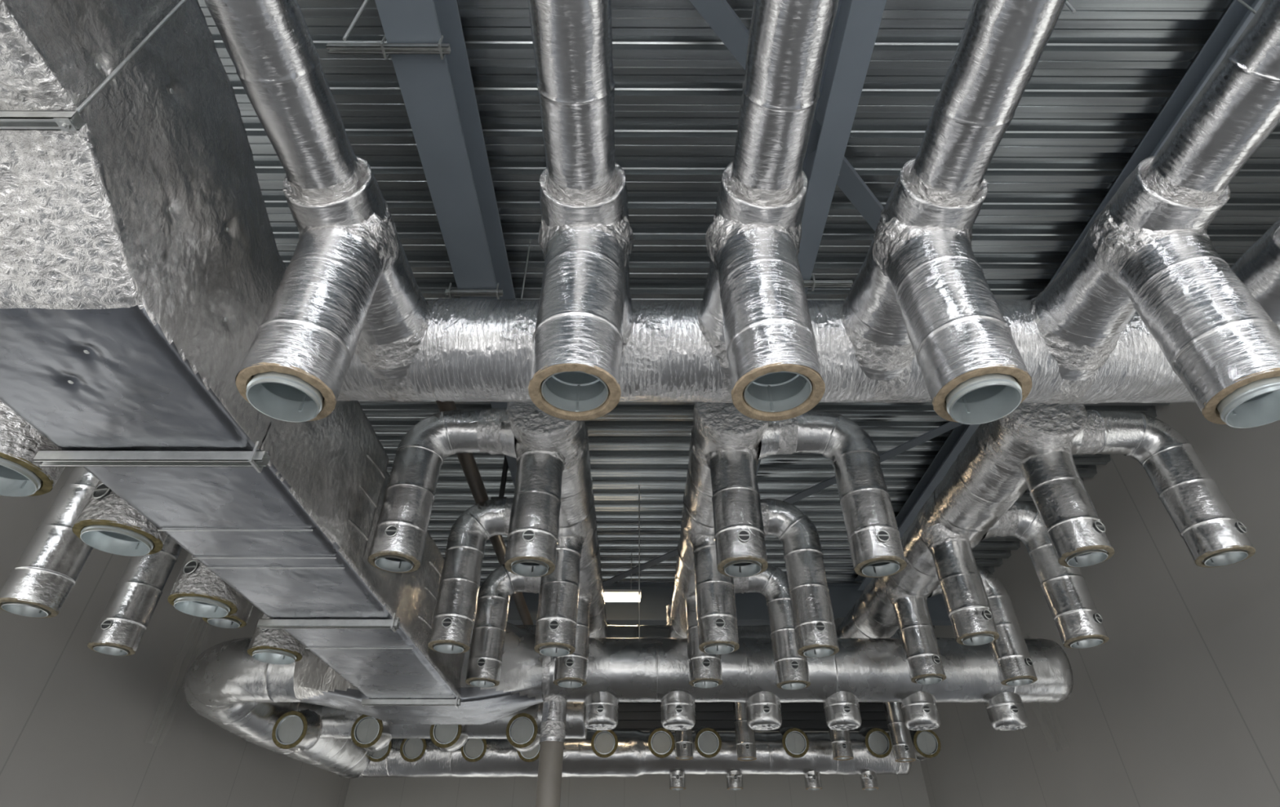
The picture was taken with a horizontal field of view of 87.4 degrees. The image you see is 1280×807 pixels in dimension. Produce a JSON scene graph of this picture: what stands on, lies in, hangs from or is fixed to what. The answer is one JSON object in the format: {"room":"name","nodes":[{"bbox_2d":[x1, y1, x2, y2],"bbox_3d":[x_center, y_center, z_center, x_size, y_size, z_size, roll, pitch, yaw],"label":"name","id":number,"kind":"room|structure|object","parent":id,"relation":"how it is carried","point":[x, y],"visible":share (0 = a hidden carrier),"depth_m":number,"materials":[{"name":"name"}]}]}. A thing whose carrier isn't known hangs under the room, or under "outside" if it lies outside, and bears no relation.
{"room":"mechanical room","nodes":[
{"label":"mechanical room","id":0,"kind":"room"},
{"bbox_2d":[0,466,350,806],"bbox_3d":[-6.668,1.752,5.204,0.200,6.720,24.450,0,-37,0],"label":"wall","id":1,"kind":"structure","parent":0,"point":[81,726],"depth_m":8.33,"materials":[{"name":"paint"}]},
{"bbox_2d":[183,637,374,778],"bbox_3d":[-4.954,4.683,10.153,1.871,1.022,5.607,0,-37,0],"label":"duct","id":2,"kind":"object","parent":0,"point":[245,696],"visible":0.7,"depth_m":8.18,"materials":[{"name":"metal"}]},
{"bbox_2d":[271,709,322,753],"bbox_3d":[-4.783,4.537,9.345,0.550,0.570,0.481,1,-37,-2],"label":"port","id":3,"kind":"object","parent":2,"relation":"attached to","point":[303,732],"visible":1,"depth_m":9.21,"materials":[{"name":"metal"}]},
{"bbox_2d":[320,702,586,739],"bbox_3d":[-3.031,4.914,10.511,4.416,0.636,0.634,0,-37,0],"label":"duct","id":4,"kind":"object","parent":2,"relation":"attached to","point":[337,724],"visible":0.23,"depth_m":10.22,"materials":[{"name":"metal"}]},
{"bbox_2d":[351,715,392,751],"bbox_3d":[-4.067,4.938,10.149,0.551,0.566,0.481,-1,-37,1],"label":"port","id":5,"kind":"object","parent":4,"relation":"attached to","point":[375,732],"visible":0.85,"depth_m":9.99,"materials":[{"name":"metal"}]},
{"bbox_2d":[429,724,468,751],"bbox_3d":[-2.885,4.939,10.152,0.552,0.567,0.480,0,-37,0],"label":"port","id":6,"kind":"object","parent":4,"relation":"attached to","point":[455,736],"visible":0.61,"depth_m":9.97,"materials":[{"name":"metal"}]},
{"bbox_2d":[506,713,540,752],"bbox_3d":[-1.765,4.938,10.158,0.566,0.577,0.480,-1,-37,1],"label":"port","id":7,"kind":"object","parent":4,"relation":"attached to","point":[522,731],"visible":0.96,"depth_m":10.00,"materials":[{"name":"metal"}]},
{"bbox_2d":[338,729,911,777],"bbox_3d":[-0.272,6.431,12.322,10.282,0.798,0.806,0,-37,0],"label":"duct","id":8,"kind":"object","parent":2,"relation":"attached to","point":[633,757],"visible":0.62,"depth_m":11.99,"materials":[{"name":"metal"}]},
{"bbox_2d":[368,738,392,762],"bbox_3d":[-4.669,6.225,12.163,0.544,0.572,0.528,-1,-37,1],"label":"port","id":9,"kind":"object","parent":8,"relation":"attached to","point":[384,753],"visible":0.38,"depth_m":11.92,"materials":[{"name":"metal"}]},
{"bbox_2d":[400,738,426,762],"bbox_3d":[-4.051,6.229,12.162,0.544,0.568,0.527,0,-37,0],"label":"port","id":10,"kind":"object","parent":8,"relation":"attached to","point":[416,748],"visible":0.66,"depth_m":11.96,"materials":[{"name":"metal"}]},
{"bbox_2d":[461,738,487,762],"bbox_3d":[-2.967,6.231,12.165,0.539,0.565,0.527,0,-37,0],"label":"port","id":11,"kind":"object","parent":8,"relation":"attached to","point":[475,748],"visible":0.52,"depth_m":11.96,"materials":[{"name":"metal"}]},
{"bbox_2d":[516,741,540,762],"bbox_3d":[-1.967,6.229,12.171,0.545,0.573,0.527,0,-37,0],"label":"port","id":12,"kind":"object","parent":8,"relation":"attached to","point":[529,754],"visible":0.34,"depth_m":11.92,"materials":[{"name":"metal"}]},
{"bbox_2d":[591,728,617,758],"bbox_3d":[-0.639,6.172,12.220,0.580,0.587,0.530,0,-37,0],"label":"port","id":13,"kind":"object","parent":8,"relation":"attached to","point":[604,742],"visible":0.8,"depth_m":12.02,"materials":[{"name":"metal"}]},
{"bbox_2d":[648,726,675,758],"bbox_3d":[0.377,6.175,12.224,0.565,0.587,0.533,-1,-37,2],"label":"port","id":14,"kind":"object","parent":8,"relation":"attached to","point":[661,743],"visible":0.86,"depth_m":12.04,"materials":[{"name":"metal"}]},
{"bbox_2d":[669,770,685,790],"bbox_3d":[0.669,6.724,12.101,0.403,0.431,0.394,0,-37,0],"label":"duct","id":15,"kind":"object","parent":8,"relation":"hanging from","point":[677,778],"visible":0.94,"depth_m":11.96,"materials":[{"name":"metal"}]},
{"bbox_2d":[693,726,721,758],"bbox_3d":[1.221,6.176,12.226,0.572,0.584,0.532,-1,-37,1],"label":"port","id":16,"kind":"object","parent":8,"relation":"attached to","point":[708,742],"visible":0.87,"depth_m":12.04,"materials":[{"name":"metal"}]},
{"bbox_2d":[725,770,743,790],"bbox_3d":[1.702,6.726,12.104,0.393,0.431,0.392,0,-37,0],"label":"duct","id":17,"kind":"object","parent":8,"relation":"hanging from","point":[735,778],"visible":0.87,"depth_m":11.97,"materials":[{"name":"metal"}]},
{"bbox_2d":[778,726,808,758],"bbox_3d":[2.796,6.178,12.232,0.560,0.590,0.532,0,-37,0],"label":"port","id":18,"kind":"object","parent":8,"relation":"attached to","point":[798,742],"visible":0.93,"depth_m":12.04,"materials":[{"name":"metal"}]},
{"bbox_2d":[804,770,822,790],"bbox_3d":[3.110,6.730,12.109,0.396,0.431,0.399,0,-37,0],"label":"duct","id":19,"kind":"object","parent":8,"relation":"hanging from","point":[812,780],"visible":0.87,"depth_m":11.97,"materials":[{"name":"metal"}]},
{"bbox_2d":[859,771,878,790],"bbox_3d":[4.122,6.732,12.112,0.398,0.431,0.395,0,-37,0],"label":"duct","id":20,"kind":"object","parent":8,"relation":"hanging from","point":[868,780],"visible":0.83,"depth_m":11.97,"materials":[{"name":"metal"}]},
{"bbox_2d":[857,726,892,758],"bbox_3d":[4.280,6.182,12.234,0.578,0.590,0.530,0,-37,0],"label":"port","id":21,"kind":"object","parent":8,"relation":"attached to","point":[874,744],"visible":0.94,"depth_m":12.05,"materials":[{"name":"metal"}]},
{"bbox_2d":[909,729,941,760],"bbox_3d":[5.162,6.184,12.236,0.564,0.591,0.532,1,-37,-1],"label":"port","id":22,"kind":"object","parent":8,"relation":"attached to","point":[923,744],"visible":0.82,"depth_m":12.05,"materials":[{"name":"metal"}]},
{"bbox_2d":[343,731,930,806],"bbox_3d":[-0.061,9.839,14.441,13.100,5.050,0.200,0,-37,0],"label":"wall","id":23,"kind":"structure","parent":0,"point":[909,790],"depth_m":15.13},
{"bbox_2d":[586,702,888,731],"bbox_3d":[-0.061,7.160,16.470,13.100,1.670,0.220,0,-37,0],"label":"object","id":24,"kind":"structure","parent":23,"relation":"attached to","point":[717,716],"depth_m":16.08,"materials":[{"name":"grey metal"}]},
{"bbox_2d":[197,0,1279,629],"bbox_3d":[-0.018,-0.849,7.235,13.100,0.118,24.482,0,-37,0],"label":"ceiling","id":25,"kind":"structure","parent":0,"point":[1106,70],"depth_m":5.71,"materials":[{"name":"metal"}]},
{"bbox_2d":[0,0,186,131],"bbox_3d":[-2.459,-2.081,3.114,1.130,2.915,0.045,0,-37,0],"label":"strut","id":26,"kind":"object","parent":25,"relation":"hanging from","point":[10,120],"visible":1,"depth_m":2.26,"materials":[{"name":"metal"}]},
{"bbox_2d":[0,0,464,698],"bbox_3d":[-2.452,-1.480,2.280,1.017,1.412,13.850,0,-37,0],"label":"duct","id":27,"kind":"object","parent":26,"relation":"hanging from","point":[141,264],"visible":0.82,"depth_m":3.00,"materials":[{"name":"metal"}]},
{"bbox_2d":[32,441,270,472],"bbox_3d":[-2.460,0.270,3.392,1.140,0.119,0.112,0,-37,0],"label":"strut","id":28,"kind":"object","parent":27,"relation":"attached to","point":[258,460],"visible":1,"depth_m":3.37,"materials":[{"name":"metal"}]},
{"bbox_2d":[256,613,399,632],"bbox_3d":[-2.469,1.742,5.324,1.100,0.119,0.112,0,-37,0],"label":"strut","id":29,"kind":"object","parent":27,"relation":"attached to","point":[393,624],"visible":1,"depth_m":5.30,"materials":[{"name":"metal"}]},
{"bbox_2d":[360,696,461,708],"bbox_3d":[-2.487,3.245,7.297,1.060,0.119,0.112,0,-37,0],"label":"strut","id":30,"kind":"object","parent":27,"relation":"attached to","point":[456,702],"visible":1,"depth_m":7.27,"materials":[{"name":"metal"}]},
{"bbox_2d":[293,614,542,724],"bbox_3d":[-2.599,3.230,8.150,2.900,1.029,1.189,0,-37,0],"label":"duct","id":31,"kind":"object","parent":27,"relation":"attached to","point":[519,688],"visible":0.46,"depth_m":7.79,"materials":[{"name":"metal"}]},
{"bbox_2d":[542,637,1073,702],"bbox_3d":[1.933,3.262,8.212,6.347,0.750,0.763,0,-37,0],"label":"duct","id":32,"kind":"object","parent":31,"relation":"attached to","point":[643,669],"visible":0.68,"depth_m":7.88,"materials":[{"name":"metal"}]},
{"bbox_2d":[583,691,618,730],"bbox_3d":[-0.459,3.577,7.954,0.416,0.511,0.428,0,-37,0],"label":"duct","id":33,"kind":"object","parent":32,"relation":"attached to","point":[600,708],"visible":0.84,"depth_m":7.78,"materials":[{"name":"metal"}]},
{"bbox_2d":[660,691,695,730],"bbox_3d":[0.452,3.580,7.955,0.420,0.515,0.428,0,-37,0],"label":"duct","id":34,"kind":"object","parent":32,"relation":"attached to","point":[677,708],"visible":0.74,"depth_m":7.78,"materials":[{"name":"metal"}]},
{"bbox_2d":[745,691,782,730],"bbox_3d":[1.461,3.582,7.958,0.418,0.512,0.428,0,-37,0],"label":"duct","id":35,"kind":"object","parent":32,"relation":"attached to","point":[763,712],"visible":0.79,"depth_m":7.79,"materials":[{"name":"metal"}]},
{"bbox_2d":[822,691,862,730],"bbox_3d":[2.391,3.583,7.961,0.416,0.511,0.427,0,-37,0],"label":"duct","id":36,"kind":"object","parent":32,"relation":"attached to","point":[842,708],"visible":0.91,"depth_m":7.79,"materials":[{"name":"metal"}]},
{"bbox_2d":[899,691,940,731],"bbox_3d":[3.311,3.585,7.963,0.420,0.512,0.427,0,-37,0],"label":"duct","id":37,"kind":"object","parent":32,"relation":"attached to","point":[919,710],"visible":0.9,"depth_m":7.80,"materials":[{"name":"metal"}]},
{"bbox_2d":[984,692,1028,731],"bbox_3d":[4.328,3.589,7.968,0.424,0.513,0.432,0,-37,0],"label":"duct","id":38,"kind":"object","parent":32,"relation":"attached to","point":[1006,711],"visible":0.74,"depth_m":7.80,"materials":[{"name":"metal"}]},
{"bbox_2d":[337,297,1195,405],"bbox_3d":[1.347,-0.341,4.388,6.717,0.686,0.694,0,-37,0],"label":"duct","id":39,"kind":"object","parent":27,"relation":"attached to","point":[474,350],"visible":0.36,"depth_m":4.10,"materials":[{"name":"metal"}]},
{"bbox_2d":[204,0,430,379],"bbox_3d":[-1.531,-2.580,1.412,0.615,0.609,7.230,0,-37,0],"label":"duct","id":40,"kind":"object","parent":39,"relation":"attached to","point":[269,44],"visible":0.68,"depth_m":3.03,"materials":[{"name":"metal"}]},
{"bbox_2d":[235,213,399,422],"bbox_3d":[-1.515,-0.428,3.176,0.494,1.071,0.490,0,-37,0],"label":"duct","id":41,"kind":"object","parent":40,"relation":"hanging from","point":[297,362],"visible":0.98,"depth_m":2.98,"materials":[{"name":"metal"}]},
{"bbox_2d":[528,0,635,355],"bbox_3d":[-0.276,-2.581,1.418,0.614,0.613,7.230,0,-37,0],"label":"duct","id":42,"kind":"object","parent":39,"relation":"attached to","point":[582,182],"visible":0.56,"depth_m":2.90,"materials":[{"name":"metal"}]},
{"bbox_2d":[528,216,633,421],"bbox_3d":[-0.283,-0.448,3.179,0.499,1.034,0.488,0,-37,0],"label":"duct","id":43,"kind":"object","parent":42,"relation":"hanging from","point":[578,342],"visible":0.99,"depth_m":2.99,"materials":[{"name":"metal"}]},
{"bbox_2d":[697,0,839,379],"bbox_3d":[0.623,-2.578,1.420,0.613,0.613,7.230,0,-37,0],"label":"duct","id":44,"kind":"object","parent":39,"relation":"attached to","point":[765,183],"visible":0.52,"depth_m":2.92,"materials":[{"name":"metal"}]},
{"bbox_2d":[705,214,825,421],"bbox_3d":[0.590,-0.449,3.179,0.500,1.033,0.498,0,-37,0],"label":"duct","id":45,"kind":"object","parent":44,"relation":"hanging from","point":[775,371],"visible":0.99,"depth_m":2.99,"materials":[{"name":"metal"}]},
{"bbox_2d":[840,0,1066,380],"bbox_3d":[1.500,-2.577,1.423,0.616,0.614,7.230,0,-37,0],"label":"duct","id":46,"kind":"object","parent":39,"relation":"attached to","point":[1002,44],"visible":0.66,"depth_m":3.03,"materials":[{"name":"metal"}]},
{"bbox_2d":[872,217,1031,424],"bbox_3d":[1.474,-0.420,3.181,0.493,1.076,0.495,0,-37,0],"label":"duct","id":47,"kind":"object","parent":46,"relation":"hanging from","point":[974,371],"visible":0.99,"depth_m":2.99,"materials":[{"name":"metal"}]},
{"bbox_2d":[1030,0,1279,381],"bbox_3d":[2.682,-2.575,1.426,0.614,0.613,7.230,0,-37,0],"label":"duct","id":48,"kind":"object","parent":39,"relation":"attached to","point":[1082,316],"visible":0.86,"depth_m":3.21,"materials":[{"name":"metal"}]},
{"bbox_2d":[1094,222,1279,428],"bbox_3d":[2.672,-0.408,3.188,0.496,1.086,0.499,0,-37,0],"label":"duct","id":49,"kind":"object","parent":48,"relation":"hanging from","point":[1213,334],"visible":0.98,"depth_m":3.03,"materials":[{"name":"metal"}]},
{"bbox_2d":[342,0,368,40],"bbox_3d":[-1.275,-2.358,3.488,0.014,1.980,0.013,0,-37,0],"label":"rod","id":50,"kind":"object","parent":25,"relation":"hanging from","point":[353,24],"visible":1,"depth_m":2.99,"materials":[{"name":"metal"}]},
{"bbox_2d":[374,0,516,487],"bbox_3d":[-1.434,-2.192,4.870,0.350,0.590,18.900,0,-37,0],"label":"roof beam","id":51,"kind":"structure","parent":25,"relation":"attached to","point":[439,97],"depth_m":4.96,"materials":[{"name":"metal"}]},
{"bbox_2d":[325,35,450,59],"bbox_3d":[-1.592,-2.264,4.257,0.770,0.119,0.097,0,-37,0],"label":"strut","id":52,"kind":"object","parent":51,"relation":"attached to","point":[385,49],"visible":1,"depth_m":4.24,"materials":[{"name":"metal"}]},
{"bbox_2d":[444,283,502,299],"bbox_3d":[-1.464,-0.991,5.928,0.500,0.119,0.097,0,-37,0],"label":"strut","id":53,"kind":"object","parent":51,"relation":"attached to","point":[450,292],"visible":0.89,"depth_m":5.91,"materials":[{"name":"metal"}]},
{"bbox_2d":[490,455,508,499],"bbox_3d":[-1.786,1.022,8.768,0.200,1.000,0.280,0,-37,0],"label":"junction box","id":54,"kind":"object","parent":25,"relation":"hanging from","point":[504,471],"visible":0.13,"depth_m":8.74,"materials":[{"name":"metal"}]},
{"bbox_2d":[603,552,641,602],"bbox_3d":[-0.618,2.944,11.394,1.280,0.875,0.340,0,-37,0],"label":"lamp","id":55,"kind":"object","parent":25,"relation":"hanging from","point":[610,595],"visible":0.41,"depth_m":11.12,"materials":[{"name":"white"}]},
{"bbox_2d":[638,484,639,638],"bbox_3d":[-0.010,2.096,9.088,0.014,2.280,0.013,0,-37,0],"label":"rod","id":56,"kind":"object","parent":25,"relation":"hanging from","point":[639,485],"visible":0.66,"depth_m":8.91,"materials":[{"name":"metal"}]},
{"bbox_2d":[475,582,951,626],"bbox_3d":[-0.043,3.767,12.593,13.000,0.710,0.280,0,-37,0],"label":"girder","id":57,"kind":"object","parent":25,"relation":"attached to","point":[751,607],"visible":0.29,"depth_m":12.56,"materials":[{"name":"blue metal"}]},
{"bbox_2d":[435,400,533,625],"bbox_3d":[-2.017,1.260,8.585,0.200,0.200,9.200,0,-37,0],"label":"ceiling beam","id":58,"kind":"structure","parent":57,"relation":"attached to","point":[468,465],"depth_m":8.27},
{"bbox_2d":[756,0,886,474],"bbox_3d":[1.386,-2.187,4.877,0.210,0.590,18.900,0,-37,0],"label":"roof beam","id":59,"kind":"structure","parent":25,"relation":"attached to","point":[856,24],"depth_m":4.73,"materials":[{"name":"metal"}]},
{"bbox_2d":[603,548,677,587],"bbox_3d":[0.038,2.711,11.261,0.151,0.106,3.814,29,-46,-33],"label":"diagonal brace","id":60,"kind":"object","parent":59,"relation":"attached to","point":[673,553],"visible":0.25,"depth_m":11.23,"materials":[{"name":"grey metal"}]},
{"bbox_2d":[689,0,822,152],"bbox_3d":[0.703,-2.414,4.532,0.151,0.106,1.939,-29,-46,33],"label":"diagonal brace","id":61,"kind":"object","parent":59,"relation":"attached to","point":[719,15],"visible":0.28,"depth_m":4.40,"materials":[{"name":"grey metal"}]},
{"bbox_2d":[803,273,853,291],"bbox_3d":[1.626,-1.057,5.841,0.440,0.119,0.097,0,-37,0],"label":"strut","id":62,"kind":"object","parent":59,"relation":"attached to","point":[813,283],"visible":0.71,"depth_m":5.82,"materials":[{"name":"metal"}]},
{"bbox_2d":[836,155,884,231],"bbox_3d":[2.690,-1.137,6.258,0.151,0.207,3.802,-29,-46,33],"label":"diagonal brace","id":63,"kind":"object","parent":59,"relation":"attached to","point":[849,181],"visible":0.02,"depth_m":5.42,"materials":[{"name":"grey metal"}]},
{"bbox_2d":[782,421,964,504],"bbox_3d":[2.683,0.958,9.025,0.151,0.186,3.810,29,-46,-33],"label":"diagonal brace","id":64,"kind":"object","parent":59,"relation":"attached to","point":[950,425],"visible":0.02,"depth_m":8.50,"materials":[{"name":"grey metal"}]},
{"bbox_2d":[855,0,1264,591],"bbox_3d":[4.211,-2.332,5.000,0.280,0.210,18.900,0,-37,0],"label":"roof beam","id":65,"kind":"structure","parent":25,"relation":"attached to","point":[1237,16],"depth_m":5.36,"materials":[{"name":"metal"}]},
{"bbox_2d":[920,402,1279,806],"bbox_3d":[6.632,1.780,5.241,0.200,6.720,24.450,0,-37,0],"label":"wall","id":66,"kind":"structure","parent":0,"point":[1180,707],"depth_m":8.47,"materials":[{"name":"paint"}]},
{"bbox_2d":[1230,217,1279,330],"bbox_3d":[3.682,-2.569,1.427,0.614,0.621,7.230,0,-37,0],"label":"duct","id":67,"kind":"object","parent":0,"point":[1258,268],"visible":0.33,"depth_m":3.74,"materials":[{"name":"metal"}]},
{"bbox_3d":[1.657,5.076,12.108,6.427,0.516,0.519,0,-37,0],"label":"duct","id":68,"kind":"object","parent":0,"visible":0},
{"bbox_2d":[675,728,693,760],"bbox_3d":[0.753,5.592,11.707,0.403,1.108,0.403,0,-37,0],"label":"duct","id":69,"kind":"object","parent":68,"relation":"hanging from","point":[683,739],"visible":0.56,"depth_m":11.41,"materials":[{"name":"metal"}]},
{"bbox_2d":[732,702,756,761],"bbox_3d":[1.816,5.599,11.709,0.434,1.118,0.437,0,-37,0],"label":"duct","id":70,"kind":"object","parent":68,"relation":"hanging from","point":[745,744],"visible":0.78,"depth_m":11.48,"materials":[{"name":"metal"}]},
{"bbox_2d":[827,726,853,760],"bbox_3d":[3.456,5.599,11.716,0.451,1.108,0.451,0,-37,0],"label":"duct","id":71,"kind":"object","parent":68,"relation":"hanging from","point":[840,740],"visible":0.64,"depth_m":11.41,"materials":[{"name":"metal"}]},
{"bbox_2d":[882,702,915,763],"bbox_3d":[4.505,5.613,11.709,0.442,1.138,0.446,0,-37,0],"label":"duct","id":72,"kind":"object","parent":68,"relation":"hanging from","point":[902,745],"visible":0.85,"depth_m":11.49,"materials":[{"name":"metal"}]},
{"bbox_3d":[-0.018,4.488,3.086,13.100,0.200,24.350,0,-37,0],"label":"floor","id":73,"kind":"structure","parent":0,"visible":0},
{"bbox_2d":[535,695,567,806],"bbox_3d":[-1.011,4.931,6.927,0.294,3.750,0.294,17,-40,-20],"label":"pipe","id":74,"kind":"object","parent":73,"relation":"on","point":[553,731],"visible":0.89,"depth_m":7.55,"materials":[{"name":"grey metal"}]},
{"bbox_3d":[3.022,1.500,8.801,0.014,1.680,0.013,0,-37,0],"label":"rod","id":75,"kind":"object","parent":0,"visible":0},
{"bbox_2d":[834,403,1087,638],"bbox_3d":[3.055,1.772,7.371,0.906,0.904,5.847,0,-37,0],"label":"duct","id":76,"kind":"object","parent":75,"relation":"hanging from","point":[985,479],"visible":0.69,"depth_m":5.81,"materials":[{"name":"metal"}]},
{"bbox_2d":[515,604,901,638],"bbox_3d":[-0.084,3.436,9.764,8.331,0.967,0.684,0,-37,0],"label":"girder","id":77,"kind":"object","parent":76,"relation":"attached to","point":[614,631],"visible":0.06,"depth_m":9.56,"materials":[{"name":"metal"}]},
{"bbox_2d":[506,401,610,638],"bbox_3d":[-0.724,1.762,7.364,0.893,0.897,5.845,0,-37,0],"label":"duct","id":78,"kind":"object","parent":77,"relation":"attached to","point":[531,427],"visible":0.44,"depth_m":5.60,"materials":[{"name":"metal"}]},
{"bbox_2d":[367,407,516,573],"bbox_3d":[-1.431,0.585,5.081,0.932,1.360,0.448,0,-37,0],"label":"duct","id":79,"kind":"object","parent":78,"relation":"attached to","point":[398,540],"visible":0.99,"depth_m":4.99,"materials":[{"name":"metal"}]},
{"bbox_2d":[427,497,513,653],"bbox_3d":[-1.397,1.514,6.194,0.853,1.490,0.449,0,-37,0],"label":"duct","id":80,"kind":"object","parent":78,"relation":"attached to","point":[455,606],"visible":0.93,"depth_m":6.02,"materials":[{"name":"metal"}]},
{"bbox_2d":[465,564,541,688],"bbox_3d":[-1.397,2.355,7.375,0.842,1.405,0.456,0,-37,0],"label":"duct","id":81,"kind":"object","parent":78,"relation":"attached to","point":[485,663],"visible":0.88,"depth_m":7.20,"materials":[{"name":"metal"}]},
{"bbox_2d":[504,441,566,577],"bbox_3d":[-0.766,0.754,4.957,0.466,1.011,0.472,0,-37,0],"label":"duct","id":82,"kind":"object","parent":78,"relation":"hanging from","point":[532,538],"visible":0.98,"depth_m":4.77,"materials":[{"name":"metal"}]},
{"bbox_2d":[534,536,584,657],"bbox_3d":[-0.731,1.679,6.073,0.450,1.131,0.456,0,-37,0],"label":"duct","id":83,"kind":"object","parent":78,"relation":"hanging from","point":[556,623],"visible":0.88,"depth_m":5.85,"materials":[{"name":"metal"}]},
{"bbox_2d":[552,592,595,688],"bbox_3d":[-0.723,2.513,7.259,0.461,1.021,0.462,0,-37,0],"label":"duct","id":84,"kind":"object","parent":78,"relation":"hanging from","point":[571,671],"visible":0.68,"depth_m":7.02,"materials":[{"name":"metal"}]},
{"bbox_2d":[666,401,769,638],"bbox_3d":[0.695,1.764,7.366,0.903,0.894,5.848,0,-37,0],"label":"duct","id":85,"kind":"object","parent":77,"relation":"attached to","point":[717,426],"visible":0.44,"depth_m":5.51,"materials":[{"name":"metal"}]},
{"bbox_2d":[680,591,722,688],"bbox_3d":[0.685,2.516,7.263,0.455,1.021,0.456,0,-37,0],"label":"duct","id":86,"kind":"object","parent":85,"relation":"hanging from","point":[704,669],"visible":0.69,"depth_m":7.00,"materials":[{"name":"metal"}]},
{"bbox_2d":[687,531,739,654],"bbox_3d":[0.681,1.672,6.080,0.454,1.111,0.459,13,-39,-16],"label":"duct","id":87,"kind":"object","parent":85,"relation":"hanging from","point":[716,610],"visible":0.86,"depth_m":5.86,"materials":[{"name":"metal"}]},
{"bbox_2d":[704,447,768,577],"bbox_3d":[0.715,0.755,4.959,0.455,1.011,0.458,0,-37,0],"label":"duct","id":88,"kind":"object","parent":85,"relation":"hanging from","point":[738,522],"visible":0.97,"depth_m":4.78,"materials":[{"name":"metal"}]},
{"bbox_2d":[733,563,810,689],"bbox_3d":[1.351,2.372,7.376,0.854,1.419,0.454,0,-37,0],"label":"duct","id":89,"kind":"object","parent":85,"relation":"attached to","point":[791,668],"visible":0.78,"depth_m":7.20,"materials":[{"name":"metal"}]},
{"bbox_2d":[760,498,839,657],"bbox_3d":[1.321,1.530,6.192,0.782,1.523,0.452,0,-37,0],"label":"duct","id":90,"kind":"object","parent":85,"relation":"attached to","point":[814,624],"visible":0.88,"depth_m":6.01,"materials":[{"name":"metal"}]},
{"bbox_2d":[757,410,906,577],"bbox_3d":[1.395,0.601,5.081,0.921,1.394,0.453,0,-37,0],"label":"duct","id":91,"kind":"object","parent":85,"relation":"attached to","point":[876,549],"visible":0.97,"depth_m":4.96,"materials":[{"name":"metal"}]},
{"bbox_3d":[-3.302,1.251,6.691,0.600,0.597,7.515,0,-37,0],"label":"duct","id":92,"kind":"object","parent":77,"relation":"attached to","visible":0},
{"bbox_2d":[0,400,65,497],"bbox_3d":[-3.309,-0.079,3.753,0.607,1.146,0.602,0,-37,0],"label":"duct","id":93,"kind":"object","parent":92,"relation":"hanging from","point":[20,476],"visible":0.27,"depth_m":3.41,"materials":[{"name":"metal"}]},
{"bbox_2d":[0,466,99,617],"bbox_3d":[-3.923,0.709,4.976,0.714,1.696,0.455,0,-37,0],"label":"duct","id":94,"kind":"object","parent":92,"relation":"attached to","point":[54,558],"visible":0.56,"depth_m":4.57,"materials":[{"name":"metal"}]},
{"bbox_2d":[71,480,167,556],"bbox_3d":[-3.212,0.421,4.443,0.570,1.106,0.578,0,-37,0],"label":"duct","id":95,"kind":"object","parent":92,"relation":"hanging from","point":[107,523],"visible":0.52,"depth_m":4.05,"materials":[{"name":"metal"}]},
{"bbox_2d":[87,535,182,656],"bbox_3d":[-4.137,1.517,6.182,1.134,1.511,0.445,0,-37,0],"label":"duct","id":96,"kind":"object","parent":92,"relation":"attached to","point":[120,630],"visible":0.57,"depth_m":5.87,"materials":[{"name":"metal"}]},
{"bbox_2d":[168,552,242,617],"bbox_3d":[-3.326,1.135,5.404,0.578,1.076,0.580,0,-37,0],"label":"duct","id":97,"kind":"object","parent":92,"relation":"hanging from","point":[197,591],"visible":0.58,"depth_m":5.03,"materials":[{"name":"metal"}]},
{"bbox_2d":[202,596,253,628],"bbox_3d":[-3.481,1.449,5.895,0.436,0.981,0.432,0,-37,0],"label":"duct","id":98,"kind":"object","parent":92,"relation":"hanging from","point":[240,619],"visible":0.23,"depth_m":5.64,"materials":[{"name":"metal"}]},
{"bbox_2d":[247,611,305,664],"bbox_3d":[-3.398,1.964,6.534,0.579,1.026,0.576,0,-37,0],"label":"duct","id":99,"kind":"object","parent":92,"relation":"hanging from","point":[273,646],"visible":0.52,"depth_m":6.16,"materials":[{"name":"metal"}]},
{"bbox_2d":[885,587,946,684],"bbox_3d":[3.012,2.505,7.281,0.458,0.981,0.463,0,-37,0],"label":"duct","id":100,"kind":"object","parent":76,"relation":"hanging from","point":[920,646],"visible":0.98,"depth_m":7.12,"materials":[{"name":"metal"}]},
{"bbox_2d":[920,523,999,645],"bbox_3d":[2.926,1.648,6.114,0.461,1.031,0.459,0,-37,0],"label":"duct","id":101,"kind":"object","parent":76,"relation":"hanging from","point":[968,608],"visible":0.97,"depth_m":5.96,"materials":[{"name":"metal"}]},
{"bbox_2d":[928,564,1037,686],"bbox_3d":[3.705,2.358,7.397,0.861,1.385,0.451,0,-37,0],"label":"duct","id":102,"kind":"object","parent":76,"relation":"attached to","point":[1011,658],"visible":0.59,"depth_m":7.12,"materials":[{"name":"metal"}]},
{"bbox_2d":[980,500,1109,648],"bbox_3d":[3.661,1.504,6.225,0.762,1.443,0.449,0,-37,0],"label":"duct","id":103,"kind":"object","parent":76,"relation":"attached to","point":[1077,620],"visible":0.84,"depth_m":6.00,"materials":[{"name":"metal"}]},
{"bbox_2d":[1018,440,1115,567],"bbox_3d":[3.149,0.729,4.990,0.453,0.931,0.448,0,-37,0],"label":"duct","id":104,"kind":"object","parent":76,"relation":"hanging from","point":[1073,526],"visible":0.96,"depth_m":4.83,"materials":[{"name":"metal"}]},
{"bbox_2d":[1071,409,1255,568],"bbox_3d":[3.796,0.574,5.111,1.023,1.314,0.457,0,-37,0],"label":"duct","id":105,"kind":"object","parent":76,"relation":"attached to","point":[1211,531],"visible":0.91,"depth_m":5.00,"materials":[{"name":"metal"}]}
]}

